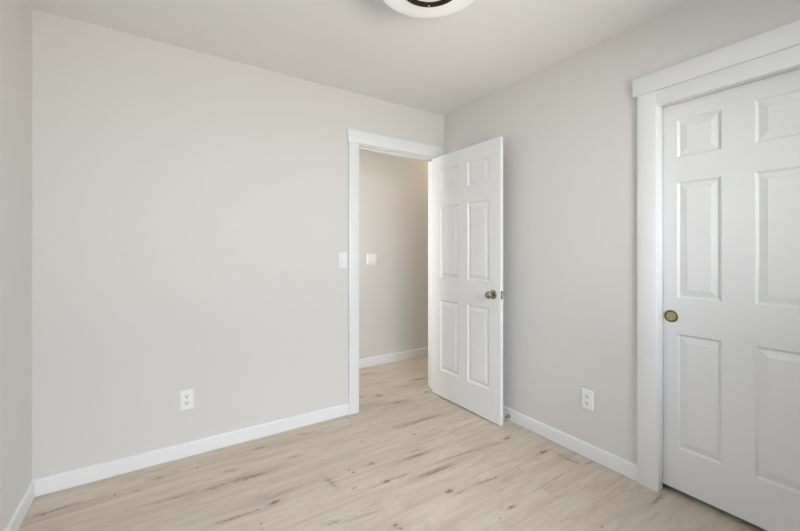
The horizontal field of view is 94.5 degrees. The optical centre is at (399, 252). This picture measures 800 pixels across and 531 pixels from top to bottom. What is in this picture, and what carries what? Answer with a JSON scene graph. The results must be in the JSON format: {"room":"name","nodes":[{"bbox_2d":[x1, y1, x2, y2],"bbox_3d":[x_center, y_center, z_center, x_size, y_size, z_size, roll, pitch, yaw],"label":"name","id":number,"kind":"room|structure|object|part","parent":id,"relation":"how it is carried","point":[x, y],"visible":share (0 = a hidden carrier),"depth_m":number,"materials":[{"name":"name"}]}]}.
{"room":"empty bedroom","nodes":[
{"label":"empty bedroom","id":0,"kind":"room"},
{"bbox_2d":[0,0,31,530],"bbox_3d":[-0.984,0.002,0.442,0.115,2.440,3.287,0,0,-33],"label":"wall","id":1,"kind":"structure","parent":0,"point":[15,15],"depth_m":1.63,"materials":[{"name":"white paint"}]},
{"bbox_2d":[4,481,34,530],"bbox_3d":[-0.958,1.179,0.519,0.013,0.085,3.159,0,0,-33],"label":"baseboard","id":2,"kind":"structure","parent":1,"relation":"attached to","point":[15,522],"depth_m":1.67,"materials":[{"name":"white paint"}]},
{"bbox_2d":[32,8,443,479],"bbox_3d":[-0.102,0.002,3.053,4.453,2.440,0.115,0,0,-33],"label":"wall","id":3,"kind":"structure","parent":0,"point":[190,207],"depth_m":2.19,"materials":[{"name":"white paint"}]},
{"bbox_2d":[180,389,193,410],"bbox_3d":[-1.274,0.881,2.211,0.071,0.115,0.008,0,0,-33],"label":"wall outlet","id":4,"kind":"object","parent":3,"relation":"attached to","point":[186,396],"visible":1,"depth_m":2.21,"materials":[{"name":"white plastic"}]},
{"bbox_2d":[32,403,348,496],"bbox_3d":[-1.111,1.179,2.315,1.726,0.085,0.013,0,0,-33],"label":"baseboard","id":5,"kind":"structure","parent":3,"relation":"attached to","point":[69,479],"depth_m":2.17,"materials":[{"name":"white paint"}]},
{"bbox_2d":[338,252,346,267],"bbox_3d":[-0.424,0.059,2.765,0.071,0.117,0.014,0,0,-33],"label":"light switch","id":6,"kind":"object","parent":3,"relation":"attached to","point":[342,256],"visible":1,"depth_m":2.76,"materials":[{"name":"white plastic"}]},
{"bbox_2d":[347,129,444,414],"bbox_3d":[-0.028,0.148,3.102,0.967,2.147,0.158,0,0,-33],"label":"trim","id":7,"kind":"structure","parent":3,"relation":"attached to","point":[357,140],"depth_m":2.82,"materials":[{"name":"white paint"}]},
{"bbox_3d":[-0.352,0.196,2.810,0.084,2.053,0.018,0,0,-33],"label":"casing","id":8,"kind":"part","parent":7,"relation":"part of","materials":[{"name":"white paint"}]},
{"bbox_3d":[0.002,-0.878,3.040,0.950,0.094,0.022,0,0,-33],"label":"head casing","id":9,"kind":"part","parent":7,"relation":"part of","materials":[{"name":"white paint"}]},
{"bbox_3d":[-0.064,0.148,3.159,0.965,2.147,0.021,0,0,-33],"label":"hallway casing","id":10,"kind":"part","parent":7,"relation":"part of","materials":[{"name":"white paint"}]},
{"bbox_2d":[432,136,503,425],"bbox_3d":[0.503,0.201,2.904,0.163,2.022,0.774,0,0,-34],"label":"door","id":11,"kind":"structure","parent":3,"relation":"in","point":[467,183],"depth_m":2.84,"materials":[{"name":"white paint"}]},
{"bbox_3d":[0.625,0.301,2.611,0.038,0.054,0.054,0,0,-34],"label":"knob","id":12,"kind":"part","parent":11,"relation":"part of","materials":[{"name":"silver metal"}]},
{"bbox_2d":[28,0,686,115],"bbox_3d":[0.542,-1.243,2.071,4.453,0.050,4.340,0,0,-33],"label":"ceiling","id":13,"kind":"structure","parent":0,"point":[443,65],"depth_m":2.05,"materials":[{"name":"white paint"}]},
{"bbox_2d":[383,0,474,17],"bbox_3d":[0.124,-1.138,1.479,0.445,0.160,0.445,0,0,-33],"label":"ceiling lamp","id":14,"kind":"object","parent":13,"relation":"attached to","point":[414,8],"visible":1,"depth_m":1.61,"materials":[{"name":"white glass"}]},
{"bbox_2d":[18,356,766,530],"bbox_3d":[0.542,1.247,2.071,4.453,0.050,4.340,0,0,-33],"label":"floor","id":15,"kind":"structure","parent":0,"point":[411,458],"depth_m":1.91,"materials":[{"name":"wood"}]},
{"bbox_2d":[359,150,427,358],"bbox_3d":[-0.314,0.002,4.036,3.730,2.440,0.115,0,0,-33],"label":"wall","id":16,"kind":"structure","parent":0,"point":[393,190],"depth_m":4.13,"materials":[{"name":"white paint"}]},
{"bbox_2d":[367,254,376,264],"bbox_3d":[-0.297,0.075,3.962,0.116,0.115,0.027,0,0,-33],"label":"hallway light switch","id":17,"kind":"object","parent":16,"relation":"attached to","point":[371,258],"visible":1,"depth_m":3.97,"materials":[{"name":"white plastic"}]},
{"bbox_2d":[359,347,427,368],"bbox_3d":[-0.279,1.174,3.982,3.500,0.096,0.013,0,0,-33],"label":"baseboard","id":18,"kind":"structure","parent":16,"relation":"attached to","point":[394,357],"depth_m":4.10,"materials":[{"name":"white paint"}]},
{"bbox_2d":[444,0,799,464],"bbox_3d":[1.343,0.002,1.967,0.115,2.440,3.287,0,0,-33],"label":"wall","id":19,"kind":"structure","parent":0,"point":[568,128],"depth_m":2.24,"materials":[{"name":"white paint"}]},
{"bbox_2d":[503,406,636,481],"bbox_3d":[0.832,1.179,2.629,0.013,0.085,1.583,0,0,-33],"label":"baseboard","id":20,"kind":"structure","parent":19,"relation":"attached to","point":[615,463],"depth_m":2.25,"materials":[{"name":"white paint"}]},
{"bbox_2d":[582,388,593,410],"bbox_3d":[1.115,0.876,2.202,0.008,0.115,0.071,0,0,-33],"label":"wall outlet","id":21,"kind":"object","parent":19,"relation":"attached to","point":[587,395],"visible":1,"depth_m":2.20,"materials":[{"name":"white plastic"}]},
{"bbox_2d":[633,20,799,491],"bbox_3d":[1.720,0.152,1.386,0.161,2.139,1.508,0,0,-33],"label":"trim","id":22,"kind":"structure","parent":19,"relation":"attached to","point":[776,51],"depth_m":1.89,"materials":[{"name":"white paint"}]},
{"bbox_3d":[1.288,0.199,1.926,0.021,2.046,0.089,0,0,-33],"label":"casing","id":23,"kind":"part","parent":22,"relation":"part of","materials":[{"name":"white paint"}]},
{"bbox_3d":[1.664,-0.871,1.349,0.026,0.093,1.508,0,0,-33],"label":"head casing","id":24,"kind":"part","parent":22,"relation":"part of","materials":[{"name":"white paint"}]},
{"bbox_2d":[663,68,799,530],"bbox_3d":[1.537,0.205,1.675,0.038,1.977,0.690,0,0,-33],"label":"door","id":25,"kind":"structure","parent":19,"relation":"in","point":[731,156],"depth_m":1.68,"materials":[{"name":"white paint"}]},
{"bbox_3d":[1.379,0.325,1.884,0.003,0.064,0.064,0,0,-33],"label":"finger pull","id":26,"kind":"part","parent":25,"relation":"part of","materials":[{"name":"gold metal"}]},
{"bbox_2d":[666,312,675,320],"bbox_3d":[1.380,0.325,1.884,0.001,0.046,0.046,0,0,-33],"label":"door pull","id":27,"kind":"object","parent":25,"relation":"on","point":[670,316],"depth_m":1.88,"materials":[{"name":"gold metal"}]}
]}

